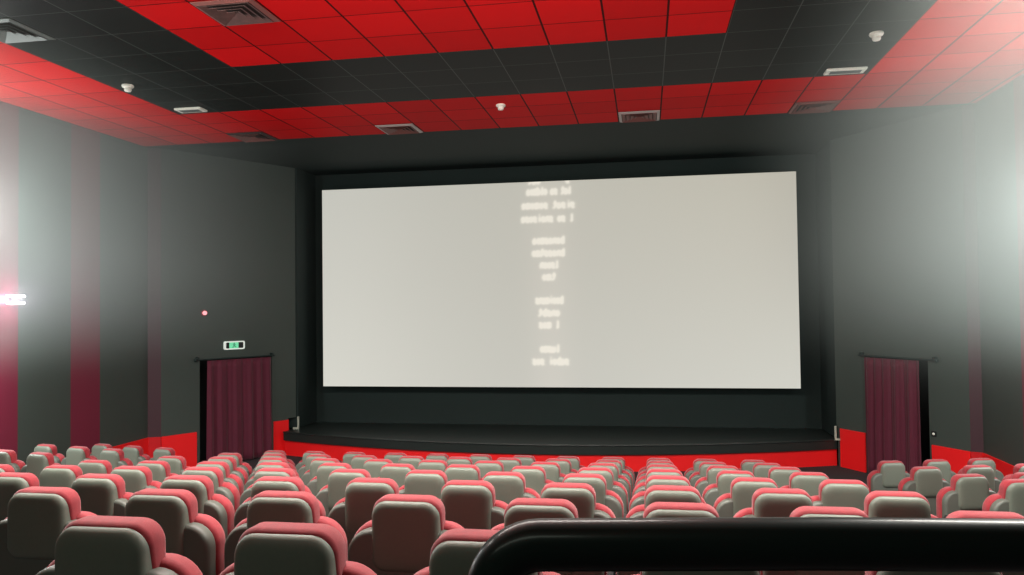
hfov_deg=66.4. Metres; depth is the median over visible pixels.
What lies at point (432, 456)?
chair
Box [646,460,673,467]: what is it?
cushion
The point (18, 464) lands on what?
backrest cushion
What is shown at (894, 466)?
cushion
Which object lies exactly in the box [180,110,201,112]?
diffuser
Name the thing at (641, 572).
chair
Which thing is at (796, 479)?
cushion
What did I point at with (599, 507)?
armrest
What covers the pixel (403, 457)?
cushion
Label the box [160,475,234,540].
chair
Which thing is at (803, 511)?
cushion
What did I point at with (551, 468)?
cushion
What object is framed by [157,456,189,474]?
chair
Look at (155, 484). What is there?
backrest cushion
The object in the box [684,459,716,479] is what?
chair
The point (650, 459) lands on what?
cushion
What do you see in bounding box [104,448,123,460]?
cushion
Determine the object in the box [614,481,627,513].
armrest
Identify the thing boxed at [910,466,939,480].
cushion
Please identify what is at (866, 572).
chair
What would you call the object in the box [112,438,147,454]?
trim
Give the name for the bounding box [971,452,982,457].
trim
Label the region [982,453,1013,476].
trim
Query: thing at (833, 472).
floor
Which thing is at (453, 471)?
chair
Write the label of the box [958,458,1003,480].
chair
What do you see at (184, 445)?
trim
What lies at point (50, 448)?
cushion
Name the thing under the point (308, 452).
cushion
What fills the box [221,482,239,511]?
backrest cushion
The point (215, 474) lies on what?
cushion
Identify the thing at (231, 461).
cushion
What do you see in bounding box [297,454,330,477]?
chair
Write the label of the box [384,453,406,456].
cushion
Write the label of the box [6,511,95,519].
backrest cushion
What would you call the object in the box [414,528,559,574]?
chair
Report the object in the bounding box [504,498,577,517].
cushion
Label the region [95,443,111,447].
cushion
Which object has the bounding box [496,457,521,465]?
cushion
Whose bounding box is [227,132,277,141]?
ceiling vent
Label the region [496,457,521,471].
chair
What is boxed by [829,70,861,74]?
diffuser
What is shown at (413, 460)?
chair
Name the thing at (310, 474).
chair
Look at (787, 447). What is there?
stage
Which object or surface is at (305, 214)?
wall
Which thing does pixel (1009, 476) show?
backrest cushion
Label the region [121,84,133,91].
smoke detector
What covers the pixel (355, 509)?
chair
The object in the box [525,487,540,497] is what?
armrest
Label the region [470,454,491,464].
chair
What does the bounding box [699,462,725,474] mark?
cushion
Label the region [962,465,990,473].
cushion
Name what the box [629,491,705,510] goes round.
backrest cushion
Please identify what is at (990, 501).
backrest cushion
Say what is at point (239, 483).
backrest cushion
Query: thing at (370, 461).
cushion
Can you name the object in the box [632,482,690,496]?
backrest cushion
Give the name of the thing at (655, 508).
cushion
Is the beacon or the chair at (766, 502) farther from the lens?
the beacon
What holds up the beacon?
attached to the wall at (221, 230)
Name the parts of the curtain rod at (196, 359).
rod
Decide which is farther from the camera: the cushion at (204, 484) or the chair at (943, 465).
the chair at (943, 465)
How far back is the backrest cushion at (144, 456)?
12.06 m
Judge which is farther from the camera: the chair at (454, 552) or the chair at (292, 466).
the chair at (292, 466)
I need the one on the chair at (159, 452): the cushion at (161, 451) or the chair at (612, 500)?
the cushion at (161, 451)
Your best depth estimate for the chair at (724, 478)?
6.88 m
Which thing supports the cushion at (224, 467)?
on the chair at (224, 467)
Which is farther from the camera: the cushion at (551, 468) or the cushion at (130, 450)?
the cushion at (130, 450)
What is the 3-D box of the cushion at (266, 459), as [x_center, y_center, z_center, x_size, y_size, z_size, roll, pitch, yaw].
[-2.712,2.103,8.875,0.332,0.341,0.108,-1,-1,10]
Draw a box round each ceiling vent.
[0,18,55,43]
[190,0,280,25]
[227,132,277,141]
[375,123,422,134]
[618,110,659,122]
[788,100,840,113]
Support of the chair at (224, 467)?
on the floor
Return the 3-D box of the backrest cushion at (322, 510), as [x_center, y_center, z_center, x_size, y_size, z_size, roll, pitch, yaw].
[-1.486,1.628,5.057,0.580,0.563,0.095,-1,-1,10]
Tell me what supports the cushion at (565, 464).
on the chair at (565, 464)
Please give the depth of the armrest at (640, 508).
4.68 m
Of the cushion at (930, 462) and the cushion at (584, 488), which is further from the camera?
the cushion at (930, 462)
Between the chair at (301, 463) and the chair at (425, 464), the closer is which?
the chair at (425, 464)
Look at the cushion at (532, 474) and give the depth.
7.15 m
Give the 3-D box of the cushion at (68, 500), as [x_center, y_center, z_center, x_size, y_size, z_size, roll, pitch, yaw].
[-2.322,1.169,3.893,0.332,0.341,0.108,-1,-1,10]
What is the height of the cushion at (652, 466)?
0.341 m
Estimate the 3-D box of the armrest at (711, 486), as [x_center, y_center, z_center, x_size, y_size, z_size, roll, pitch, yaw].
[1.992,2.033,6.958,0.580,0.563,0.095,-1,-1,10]
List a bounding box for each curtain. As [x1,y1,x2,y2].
[206,357,271,460]
[864,357,920,473]
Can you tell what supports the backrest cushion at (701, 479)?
on the chair at (712, 471)
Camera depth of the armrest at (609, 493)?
5.90 m
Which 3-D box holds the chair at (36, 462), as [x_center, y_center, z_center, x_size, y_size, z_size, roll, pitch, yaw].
[-5.558,2.503,9.640,0.614,1.031,0.714,-1,-2,20]
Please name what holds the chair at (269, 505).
on the floor
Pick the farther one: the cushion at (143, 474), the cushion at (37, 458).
the cushion at (37, 458)
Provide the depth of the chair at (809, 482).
6.74 m
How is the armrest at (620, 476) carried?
on the chair at (622, 479)
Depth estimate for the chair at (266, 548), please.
2.37 m
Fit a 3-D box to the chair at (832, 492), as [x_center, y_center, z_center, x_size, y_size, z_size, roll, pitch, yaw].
[2.433,1.906,5.870,0.614,1.031,0.714,-1,-1,10]
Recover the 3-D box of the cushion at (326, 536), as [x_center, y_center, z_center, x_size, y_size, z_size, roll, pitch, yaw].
[-0.688,0.911,2.437,0.332,0.341,0.108,-1,-1,10]
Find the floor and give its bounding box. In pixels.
[200,453,868,484]
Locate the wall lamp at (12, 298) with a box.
[6,294,24,303]
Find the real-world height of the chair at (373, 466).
1.031 m
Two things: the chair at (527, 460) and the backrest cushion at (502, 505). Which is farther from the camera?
the chair at (527, 460)
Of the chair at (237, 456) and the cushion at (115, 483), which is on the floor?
the chair at (237, 456)
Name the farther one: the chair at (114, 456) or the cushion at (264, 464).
the chair at (114, 456)
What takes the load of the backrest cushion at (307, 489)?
on the chair at (287, 472)
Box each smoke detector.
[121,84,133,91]
[496,103,505,110]
[869,31,883,41]
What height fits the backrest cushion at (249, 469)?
0.563 m
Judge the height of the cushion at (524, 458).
0.341 m
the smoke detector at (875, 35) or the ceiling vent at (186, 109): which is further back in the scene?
the ceiling vent at (186, 109)
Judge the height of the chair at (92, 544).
1.031 m
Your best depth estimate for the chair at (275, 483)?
4.97 m
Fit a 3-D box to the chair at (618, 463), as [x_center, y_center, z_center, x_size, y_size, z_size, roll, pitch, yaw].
[1.226,2.622,9.777,0.614,1.031,0.714,-1,-1,10]
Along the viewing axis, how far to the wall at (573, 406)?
17.09 m
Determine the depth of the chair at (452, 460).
9.76 m
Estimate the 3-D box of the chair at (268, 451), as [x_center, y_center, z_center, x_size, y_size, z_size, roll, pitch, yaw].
[-3.454,2.933,11.811,0.614,1.031,0.714,-1,-1,10]
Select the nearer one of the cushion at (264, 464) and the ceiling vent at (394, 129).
the cushion at (264, 464)
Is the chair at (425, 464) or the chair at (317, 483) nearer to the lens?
the chair at (317, 483)
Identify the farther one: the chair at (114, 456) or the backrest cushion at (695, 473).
the chair at (114, 456)
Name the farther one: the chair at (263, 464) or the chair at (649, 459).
the chair at (649, 459)
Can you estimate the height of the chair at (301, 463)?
1.031 m
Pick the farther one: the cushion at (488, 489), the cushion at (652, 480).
the cushion at (652, 480)
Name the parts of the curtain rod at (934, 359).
rod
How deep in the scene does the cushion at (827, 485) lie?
5.57 m
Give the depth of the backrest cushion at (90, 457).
10.91 m
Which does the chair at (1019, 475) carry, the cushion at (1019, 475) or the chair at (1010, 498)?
the cushion at (1019, 475)
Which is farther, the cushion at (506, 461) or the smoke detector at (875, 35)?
the cushion at (506, 461)
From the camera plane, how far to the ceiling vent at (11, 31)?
8.75 m
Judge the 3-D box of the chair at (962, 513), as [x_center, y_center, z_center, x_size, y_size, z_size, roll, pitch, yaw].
[2.015,1.449,3.474,0.614,1.031,0.714,-1,-1,10]
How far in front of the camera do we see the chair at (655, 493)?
4.57 m
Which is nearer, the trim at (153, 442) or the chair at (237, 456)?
the chair at (237, 456)
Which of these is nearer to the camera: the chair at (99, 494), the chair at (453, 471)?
the chair at (99, 494)
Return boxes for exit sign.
[223,341,244,349]
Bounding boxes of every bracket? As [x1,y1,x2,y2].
[293,416,298,428]
[834,426,839,439]
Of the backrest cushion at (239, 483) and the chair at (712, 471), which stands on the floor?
the chair at (712, 471)
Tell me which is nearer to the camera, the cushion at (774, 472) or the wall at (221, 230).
the cushion at (774, 472)
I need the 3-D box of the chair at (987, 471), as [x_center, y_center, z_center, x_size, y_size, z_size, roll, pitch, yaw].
[5.310,2.555,9.202,0.614,1.031,0.714,-1,-1,-4]
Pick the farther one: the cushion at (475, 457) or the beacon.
the beacon
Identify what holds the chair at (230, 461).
on the floor
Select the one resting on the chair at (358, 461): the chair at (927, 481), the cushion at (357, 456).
the cushion at (357, 456)
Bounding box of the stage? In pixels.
[283,422,837,471]
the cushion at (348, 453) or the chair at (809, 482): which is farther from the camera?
the cushion at (348, 453)
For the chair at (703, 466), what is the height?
1.031 m
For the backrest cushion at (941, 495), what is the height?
0.563 m
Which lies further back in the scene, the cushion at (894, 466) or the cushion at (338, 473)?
the cushion at (894, 466)
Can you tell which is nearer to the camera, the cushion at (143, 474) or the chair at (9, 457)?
the cushion at (143, 474)
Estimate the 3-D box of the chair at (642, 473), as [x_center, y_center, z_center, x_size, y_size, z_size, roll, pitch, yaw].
[1.837,2.611,9.673,0.614,1.031,0.714,-1,-1,10]
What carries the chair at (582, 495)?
on the floor
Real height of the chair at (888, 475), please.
1.031 m
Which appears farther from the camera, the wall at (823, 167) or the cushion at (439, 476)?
the wall at (823, 167)
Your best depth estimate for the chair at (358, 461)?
9.95 m
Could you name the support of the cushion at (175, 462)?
on the chair at (177, 464)
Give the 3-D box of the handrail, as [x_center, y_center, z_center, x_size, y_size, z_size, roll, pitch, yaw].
[0.871,0.789,0.913,1.842,1.047,0.067,-1,-1,1]
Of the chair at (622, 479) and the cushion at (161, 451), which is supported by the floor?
the chair at (622, 479)
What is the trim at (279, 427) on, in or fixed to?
attached to the wall at (221, 230)
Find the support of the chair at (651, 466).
on the floor
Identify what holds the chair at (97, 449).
on the floor
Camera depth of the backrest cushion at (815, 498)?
5.66 m
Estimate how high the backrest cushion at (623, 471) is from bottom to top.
0.563 m
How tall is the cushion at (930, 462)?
0.341 m
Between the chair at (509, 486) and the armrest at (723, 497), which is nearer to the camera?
the armrest at (723, 497)
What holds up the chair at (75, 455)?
on the floor
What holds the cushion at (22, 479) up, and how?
on the chair at (10, 482)
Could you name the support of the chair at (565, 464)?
on the floor
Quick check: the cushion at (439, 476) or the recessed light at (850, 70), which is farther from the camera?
the recessed light at (850, 70)
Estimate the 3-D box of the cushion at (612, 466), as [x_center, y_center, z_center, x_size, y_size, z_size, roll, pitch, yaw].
[0.967,2.042,8.321,0.332,0.341,0.108,-1,-1,10]
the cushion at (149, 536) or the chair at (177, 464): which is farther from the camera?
the chair at (177, 464)
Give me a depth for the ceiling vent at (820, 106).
12.46 m
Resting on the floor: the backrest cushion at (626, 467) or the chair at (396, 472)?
the chair at (396, 472)
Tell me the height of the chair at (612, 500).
1.031 m
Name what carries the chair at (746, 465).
on the floor
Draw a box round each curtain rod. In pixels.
[194,353,274,361]
[858,352,937,362]
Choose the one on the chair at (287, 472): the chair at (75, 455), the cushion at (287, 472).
the cushion at (287, 472)
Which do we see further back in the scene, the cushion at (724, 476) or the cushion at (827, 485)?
the cushion at (724, 476)
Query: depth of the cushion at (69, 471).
6.46 m
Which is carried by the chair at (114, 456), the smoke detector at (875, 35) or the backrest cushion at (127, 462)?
the backrest cushion at (127, 462)
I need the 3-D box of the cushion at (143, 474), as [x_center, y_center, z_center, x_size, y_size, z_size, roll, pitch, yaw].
[-3.136,1.645,6.442,0.332,0.341,0.108,-1,-1,10]
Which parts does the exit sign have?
picture panel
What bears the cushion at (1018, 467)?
on the chair at (1018, 467)
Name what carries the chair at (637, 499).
on the floor
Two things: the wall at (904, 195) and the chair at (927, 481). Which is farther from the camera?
the wall at (904, 195)
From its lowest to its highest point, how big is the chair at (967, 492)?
1.031 m
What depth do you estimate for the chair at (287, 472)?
6.25 m
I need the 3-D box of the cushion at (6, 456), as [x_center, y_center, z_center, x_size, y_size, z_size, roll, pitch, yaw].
[-6.239,2.166,9.606,0.332,0.341,0.108,-1,-2,20]
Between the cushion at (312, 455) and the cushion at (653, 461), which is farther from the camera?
the cushion at (312, 455)
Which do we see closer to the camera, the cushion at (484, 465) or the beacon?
the cushion at (484, 465)
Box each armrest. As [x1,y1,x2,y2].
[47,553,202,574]
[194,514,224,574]
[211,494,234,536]
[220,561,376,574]
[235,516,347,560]
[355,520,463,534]
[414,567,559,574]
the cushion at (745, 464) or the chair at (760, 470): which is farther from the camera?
the cushion at (745, 464)
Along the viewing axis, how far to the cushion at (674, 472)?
6.97 m
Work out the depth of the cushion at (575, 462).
10.75 m
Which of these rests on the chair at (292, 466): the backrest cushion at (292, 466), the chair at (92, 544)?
the backrest cushion at (292, 466)
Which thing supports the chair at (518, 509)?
on the floor
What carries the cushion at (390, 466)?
on the chair at (396, 472)
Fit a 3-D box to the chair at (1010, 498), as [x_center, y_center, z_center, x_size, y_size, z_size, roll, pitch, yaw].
[4.183,2.105,6.707,0.614,1.031,0.714,-1,-1,-4]
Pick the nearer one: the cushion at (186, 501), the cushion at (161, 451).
the cushion at (186, 501)
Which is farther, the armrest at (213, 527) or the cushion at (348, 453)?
the cushion at (348, 453)
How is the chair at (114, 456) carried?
on the floor
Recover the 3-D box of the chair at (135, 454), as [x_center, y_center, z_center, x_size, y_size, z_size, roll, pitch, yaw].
[-5.774,2.977,12.366,0.614,1.031,0.714,-1,-2,20]
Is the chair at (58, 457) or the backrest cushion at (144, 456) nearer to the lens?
the chair at (58, 457)
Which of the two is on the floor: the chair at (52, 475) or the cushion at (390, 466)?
the chair at (52, 475)
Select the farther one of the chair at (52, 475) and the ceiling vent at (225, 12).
the ceiling vent at (225, 12)
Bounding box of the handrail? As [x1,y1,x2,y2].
[468,517,1023,574]
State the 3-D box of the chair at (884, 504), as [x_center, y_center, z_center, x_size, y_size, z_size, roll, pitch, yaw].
[2.224,1.677,4.672,0.614,1.031,0.714,-1,-1,10]
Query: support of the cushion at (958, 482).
on the chair at (967, 492)
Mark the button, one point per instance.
(934, 433)
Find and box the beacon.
[201,310,207,315]
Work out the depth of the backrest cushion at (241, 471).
8.94 m
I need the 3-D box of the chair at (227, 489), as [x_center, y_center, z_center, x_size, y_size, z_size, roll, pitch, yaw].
[-2.470,1.987,6.624,0.614,1.031,0.714,-1,-1,10]
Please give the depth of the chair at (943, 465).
10.21 m
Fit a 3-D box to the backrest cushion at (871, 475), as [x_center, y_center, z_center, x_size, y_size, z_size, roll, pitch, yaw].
[4.960,2.682,10.280,0.580,0.563,0.095,-1,-1,-4]
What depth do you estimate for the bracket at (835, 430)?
14.88 m
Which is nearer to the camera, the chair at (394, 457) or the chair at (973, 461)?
the chair at (973, 461)
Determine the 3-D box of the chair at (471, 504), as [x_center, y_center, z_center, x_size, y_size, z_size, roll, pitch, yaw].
[-0.220,1.719,5.090,0.614,1.031,0.714,-1,-1,10]
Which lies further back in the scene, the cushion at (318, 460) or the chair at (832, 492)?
the cushion at (318, 460)
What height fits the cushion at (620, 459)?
0.341 m
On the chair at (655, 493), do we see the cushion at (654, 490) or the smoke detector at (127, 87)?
the cushion at (654, 490)
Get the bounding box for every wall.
[0,101,147,463]
[148,148,295,463]
[288,168,316,427]
[289,154,837,452]
[816,141,837,437]
[830,104,983,472]
[974,73,1023,465]
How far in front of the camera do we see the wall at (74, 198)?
12.89 m
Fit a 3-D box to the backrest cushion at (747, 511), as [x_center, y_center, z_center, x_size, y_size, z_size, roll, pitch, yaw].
[1.574,1.577,4.562,0.580,0.563,0.095,-1,-1,10]
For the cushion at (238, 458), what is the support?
on the chair at (237, 456)
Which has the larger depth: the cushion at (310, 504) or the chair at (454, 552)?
the cushion at (310, 504)
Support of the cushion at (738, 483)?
on the chair at (742, 489)
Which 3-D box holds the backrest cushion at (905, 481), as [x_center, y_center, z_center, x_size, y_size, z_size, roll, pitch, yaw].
[4.706,2.450,8.939,0.580,0.563,0.095,-1,-1,-4]
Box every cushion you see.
[0,449,16,462]
[0,472,39,486]
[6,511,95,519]
[13,486,80,519]
[14,460,25,469]
[31,452,53,465]
[37,444,56,455]
[43,465,82,477]
[55,453,64,460]
[62,515,165,568]
[70,446,89,457]
[75,473,125,498]
[88,455,97,459]
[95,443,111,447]
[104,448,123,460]
[112,466,151,485]
[122,458,132,465]
[122,492,132,499]
[125,445,142,455]
[129,488,197,522]
[137,460,170,476]
[142,454,150,459]
[150,481,161,488]
[155,447,174,455]
[158,456,185,469]
[163,475,213,499]
[183,467,223,486]
[196,461,229,477]
[208,456,236,470]
[219,453,241,464]
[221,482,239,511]
[228,474,243,496]
[235,467,247,483]
[238,522,345,574]
[241,462,252,475]
[242,497,325,516]
[246,484,311,493]
[249,490,319,522]
[253,476,304,490]
[255,468,295,476]
[256,463,296,470]
[257,462,289,467]
[259,457,287,463]
[263,453,286,459]
[265,450,285,455]
[303,451,324,454]
[307,454,330,457]
[311,458,339,462]
[318,463,351,468]
[329,469,370,477]
[334,497,344,506]
[344,452,365,454]
[346,477,398,493]
[352,455,376,458]
[364,459,392,463]
[373,494,444,529]
[380,463,414,470]
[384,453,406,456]
[399,456,423,459]
[405,470,447,483]
[418,459,447,467]
[440,499,507,509]
[441,480,495,506]
[470,454,491,460]
[474,460,503,471]
[482,471,525,492]
[491,523,606,574]
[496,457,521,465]
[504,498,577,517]
[510,466,545,482]
[513,455,535,461]
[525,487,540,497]
[530,461,560,474]
[540,482,595,509]
[545,458,571,469]
[557,456,579,467]
[562,473,606,494]
[577,467,613,484]
[588,463,618,477]
[596,459,621,466]
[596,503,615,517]
[602,457,624,462]
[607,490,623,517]
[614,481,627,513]
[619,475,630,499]
[622,470,632,492]
[625,466,634,485]
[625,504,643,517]
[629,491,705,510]
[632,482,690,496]
[635,475,645,485]
[643,502,718,517]
[644,485,701,510]
[645,475,689,491]
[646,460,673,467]
[646,464,677,472]
[646,469,682,477]
[647,458,669,462]
[689,471,698,481]
[693,459,716,469]
[694,477,706,487]
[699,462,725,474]
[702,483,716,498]
[706,465,737,478]
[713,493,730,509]
[716,470,754,487]
[730,477,777,498]
[733,508,752,516]
[741,460,764,469]
[768,466,801,477]
[789,472,828,487]
[789,506,867,516]
[811,495,819,501]
[819,479,868,500]
[867,470,907,492]
[877,460,901,472]
[898,477,945,490]
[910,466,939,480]
[922,459,948,465]
[936,486,991,517]
[946,510,1023,518]
[950,474,985,490]
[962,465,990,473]
[967,458,992,464]
[982,494,1001,510]
[999,479,1023,498]
[1001,474,1012,481]
[1011,472,1023,478]
[1013,463,1023,473]
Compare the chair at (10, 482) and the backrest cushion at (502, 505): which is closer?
the backrest cushion at (502, 505)
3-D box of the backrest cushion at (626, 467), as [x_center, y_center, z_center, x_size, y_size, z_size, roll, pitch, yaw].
[1.396,2.739,10.761,0.580,0.563,0.095,-1,-1,10]
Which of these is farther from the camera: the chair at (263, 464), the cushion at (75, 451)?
the cushion at (75, 451)
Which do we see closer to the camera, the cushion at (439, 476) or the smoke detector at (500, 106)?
the cushion at (439, 476)
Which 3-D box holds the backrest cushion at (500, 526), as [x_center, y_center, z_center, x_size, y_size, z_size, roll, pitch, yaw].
[0.143,1.369,3.573,0.580,0.563,0.095,-1,-1,10]
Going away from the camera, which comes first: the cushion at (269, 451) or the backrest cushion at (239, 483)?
the backrest cushion at (239, 483)
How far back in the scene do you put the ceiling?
10.48 m
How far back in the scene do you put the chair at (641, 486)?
6.99 m
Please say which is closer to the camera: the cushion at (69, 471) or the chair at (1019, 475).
the cushion at (69, 471)
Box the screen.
[322,171,800,388]
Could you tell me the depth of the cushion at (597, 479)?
5.87 m
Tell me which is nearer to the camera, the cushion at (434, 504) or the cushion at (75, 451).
the cushion at (434, 504)
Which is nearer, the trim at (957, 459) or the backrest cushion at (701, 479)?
the backrest cushion at (701, 479)
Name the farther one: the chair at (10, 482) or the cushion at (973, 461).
the cushion at (973, 461)
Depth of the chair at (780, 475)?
7.94 m
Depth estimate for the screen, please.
16.83 m
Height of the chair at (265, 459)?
1.031 m
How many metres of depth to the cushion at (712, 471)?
8.06 m
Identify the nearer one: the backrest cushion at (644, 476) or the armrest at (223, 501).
the armrest at (223, 501)
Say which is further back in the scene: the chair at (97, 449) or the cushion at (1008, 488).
the chair at (97, 449)
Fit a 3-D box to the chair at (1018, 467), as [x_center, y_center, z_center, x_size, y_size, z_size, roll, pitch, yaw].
[5.928,2.549,9.249,0.614,1.031,0.714,-1,-1,-4]
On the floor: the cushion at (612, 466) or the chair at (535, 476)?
the chair at (535, 476)
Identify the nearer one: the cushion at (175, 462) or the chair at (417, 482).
the chair at (417, 482)
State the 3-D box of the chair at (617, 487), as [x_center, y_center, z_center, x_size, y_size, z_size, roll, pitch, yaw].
[0.808,2.165,7.382,0.614,1.031,0.714,-1,-1,10]
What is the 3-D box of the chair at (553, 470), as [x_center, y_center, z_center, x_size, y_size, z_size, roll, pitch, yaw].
[0.406,2.404,8.684,0.614,1.031,0.714,-1,-1,10]
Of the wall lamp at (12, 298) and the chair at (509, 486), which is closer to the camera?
the chair at (509, 486)
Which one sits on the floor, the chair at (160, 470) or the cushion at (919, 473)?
the chair at (160, 470)
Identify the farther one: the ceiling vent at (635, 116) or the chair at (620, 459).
the ceiling vent at (635, 116)
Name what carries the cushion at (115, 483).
on the chair at (99, 494)
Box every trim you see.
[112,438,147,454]
[148,437,160,457]
[161,432,196,466]
[273,420,288,451]
[840,428,866,472]
[932,445,970,473]
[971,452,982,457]
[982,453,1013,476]
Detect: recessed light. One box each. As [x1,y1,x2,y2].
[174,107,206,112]
[823,66,867,74]
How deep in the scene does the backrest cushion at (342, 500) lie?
4.99 m
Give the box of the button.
[931,431,936,436]
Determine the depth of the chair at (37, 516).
3.82 m
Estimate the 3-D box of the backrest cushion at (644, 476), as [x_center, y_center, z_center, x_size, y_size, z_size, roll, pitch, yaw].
[1.590,2.272,8.260,0.580,0.563,0.095,-1,-1,10]
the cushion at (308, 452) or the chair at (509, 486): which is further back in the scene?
the cushion at (308, 452)
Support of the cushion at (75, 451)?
on the chair at (75, 455)
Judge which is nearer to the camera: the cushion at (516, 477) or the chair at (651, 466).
the cushion at (516, 477)
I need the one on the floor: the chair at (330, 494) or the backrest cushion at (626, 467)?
the chair at (330, 494)
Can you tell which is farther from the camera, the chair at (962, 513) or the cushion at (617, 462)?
the cushion at (617, 462)
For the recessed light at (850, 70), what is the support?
in the ceiling
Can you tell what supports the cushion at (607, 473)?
on the chair at (617, 487)
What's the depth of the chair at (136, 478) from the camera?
6.37 m
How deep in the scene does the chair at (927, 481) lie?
8.82 m
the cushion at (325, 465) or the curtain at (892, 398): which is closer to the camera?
the cushion at (325, 465)
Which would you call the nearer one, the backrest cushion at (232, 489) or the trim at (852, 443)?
the backrest cushion at (232, 489)
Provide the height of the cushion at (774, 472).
0.341 m
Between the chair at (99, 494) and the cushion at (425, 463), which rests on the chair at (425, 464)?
the cushion at (425, 463)
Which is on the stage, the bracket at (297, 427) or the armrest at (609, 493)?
the bracket at (297, 427)
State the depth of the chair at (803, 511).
3.28 m
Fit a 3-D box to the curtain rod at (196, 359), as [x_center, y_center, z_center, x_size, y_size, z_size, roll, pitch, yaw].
[-5.685,1.433,16.061,0.111,0.095,1.796,-2,-2,40]
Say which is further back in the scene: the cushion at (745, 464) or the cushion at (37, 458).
the cushion at (745, 464)
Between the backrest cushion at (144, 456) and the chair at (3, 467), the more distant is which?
the backrest cushion at (144, 456)
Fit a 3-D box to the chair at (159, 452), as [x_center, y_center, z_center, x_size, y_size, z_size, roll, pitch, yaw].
[-5.191,2.964,12.154,0.614,1.031,0.714,-1,-2,20]
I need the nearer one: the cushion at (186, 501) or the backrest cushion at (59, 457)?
the cushion at (186, 501)
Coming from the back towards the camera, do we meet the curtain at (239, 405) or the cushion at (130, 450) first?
the curtain at (239, 405)
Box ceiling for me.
[0,0,1023,174]
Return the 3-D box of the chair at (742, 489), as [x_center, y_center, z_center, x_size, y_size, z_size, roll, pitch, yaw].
[1.822,1.916,5.975,0.614,1.031,0.714,-1,-1,10]
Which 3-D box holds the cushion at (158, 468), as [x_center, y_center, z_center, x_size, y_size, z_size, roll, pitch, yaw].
[-3.543,1.883,7.717,0.332,0.341,0.108,-1,-1,10]
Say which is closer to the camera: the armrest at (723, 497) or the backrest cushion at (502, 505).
the backrest cushion at (502, 505)
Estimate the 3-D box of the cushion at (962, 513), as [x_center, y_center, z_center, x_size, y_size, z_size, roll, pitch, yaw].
[1.965,1.098,3.216,0.332,0.341,0.108,-1,-1,10]
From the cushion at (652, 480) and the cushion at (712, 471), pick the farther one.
the cushion at (712, 471)
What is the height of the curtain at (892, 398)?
2.095 m
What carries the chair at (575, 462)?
on the floor
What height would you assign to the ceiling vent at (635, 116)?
0.034 m
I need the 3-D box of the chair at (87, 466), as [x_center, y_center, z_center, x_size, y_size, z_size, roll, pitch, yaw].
[-4.108,2.244,8.052,0.614,1.031,0.714,-1,-1,10]
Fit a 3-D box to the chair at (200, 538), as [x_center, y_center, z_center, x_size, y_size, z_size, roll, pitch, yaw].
[-1.656,1.511,4.074,0.614,1.031,0.714,-1,-1,10]
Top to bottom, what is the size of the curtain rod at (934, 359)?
0.095 m
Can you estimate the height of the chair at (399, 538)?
1.031 m
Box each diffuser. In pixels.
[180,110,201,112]
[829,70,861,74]
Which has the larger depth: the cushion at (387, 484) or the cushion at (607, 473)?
the cushion at (607, 473)
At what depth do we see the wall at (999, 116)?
11.58 m
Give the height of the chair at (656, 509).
1.031 m
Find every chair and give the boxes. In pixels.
[0,449,25,472]
[0,464,14,472]
[0,472,39,520]
[0,486,95,574]
[20,452,60,479]
[34,444,64,463]
[36,515,202,574]
[39,465,82,487]
[61,446,97,465]
[71,473,132,515]
[78,460,111,474]
[90,443,111,459]
[100,448,132,469]
[110,466,161,492]
[122,445,150,465]
[125,488,224,574]
[137,460,177,482]
[150,447,174,460]
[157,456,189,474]
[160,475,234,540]
[182,467,239,511]
[196,461,243,496]
[208,456,247,485]
[218,453,252,477]
[220,522,376,574]
[224,490,347,568]
[234,476,325,528]
[240,468,311,504]
[244,462,300,490]
[248,457,299,480]
[252,453,296,472]
[256,450,294,465]
[295,451,324,471]
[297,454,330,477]
[301,458,339,485]
[307,463,351,496]
[316,469,370,516]
[328,477,398,547]
[340,452,365,464]
[348,494,463,574]
[350,455,376,468]
[363,459,392,477]
[378,463,414,487]
[384,453,406,463]
[398,456,423,469]
[399,470,447,498]
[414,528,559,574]
[418,459,447,472]
[426,453,448,460]
[440,480,507,529]
[445,464,482,480]
[446,457,472,465]
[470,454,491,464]
[474,460,503,477]
[482,471,540,503]
[491,498,615,574]
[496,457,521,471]
[510,466,553,495]
[513,455,535,465]
[530,461,565,482]
[540,482,615,517]
[545,458,577,474]
[557,456,584,470]
[562,473,626,517]
[577,467,629,513]
[588,463,631,500]
[596,459,634,492]
[602,457,635,485]
[616,502,718,574]
[625,485,701,517]
[629,475,705,510]
[632,469,690,496]
[634,571,759,574]
[635,464,677,485]
[636,460,673,479]
[638,458,669,473]
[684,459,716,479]
[689,462,725,486]
[694,465,737,496]
[702,470,754,506]
[713,477,777,516]
[733,488,812,516]
[738,460,764,472]
[752,463,780,477]
[760,506,867,574]
[768,466,801,487]
[780,472,828,495]
[811,479,868,510]
[863,491,937,517]
[865,571,1001,574]
[867,460,909,492]
[898,466,949,515]
[922,459,955,482]
[936,474,996,517]
[943,479,1023,517]
[946,510,1023,574]
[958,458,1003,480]
[962,465,1000,492]
[997,472,1023,493]
[1001,463,1023,481]
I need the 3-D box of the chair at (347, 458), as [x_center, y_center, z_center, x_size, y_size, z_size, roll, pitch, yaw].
[-2.231,2.912,11.602,0.614,1.031,0.714,-1,-1,10]
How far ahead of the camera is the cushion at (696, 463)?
10.46 m
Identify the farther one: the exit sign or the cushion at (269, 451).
the exit sign
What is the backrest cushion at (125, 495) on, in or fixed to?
on the chair at (99, 494)
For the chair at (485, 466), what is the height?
1.031 m
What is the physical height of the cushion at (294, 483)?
0.341 m

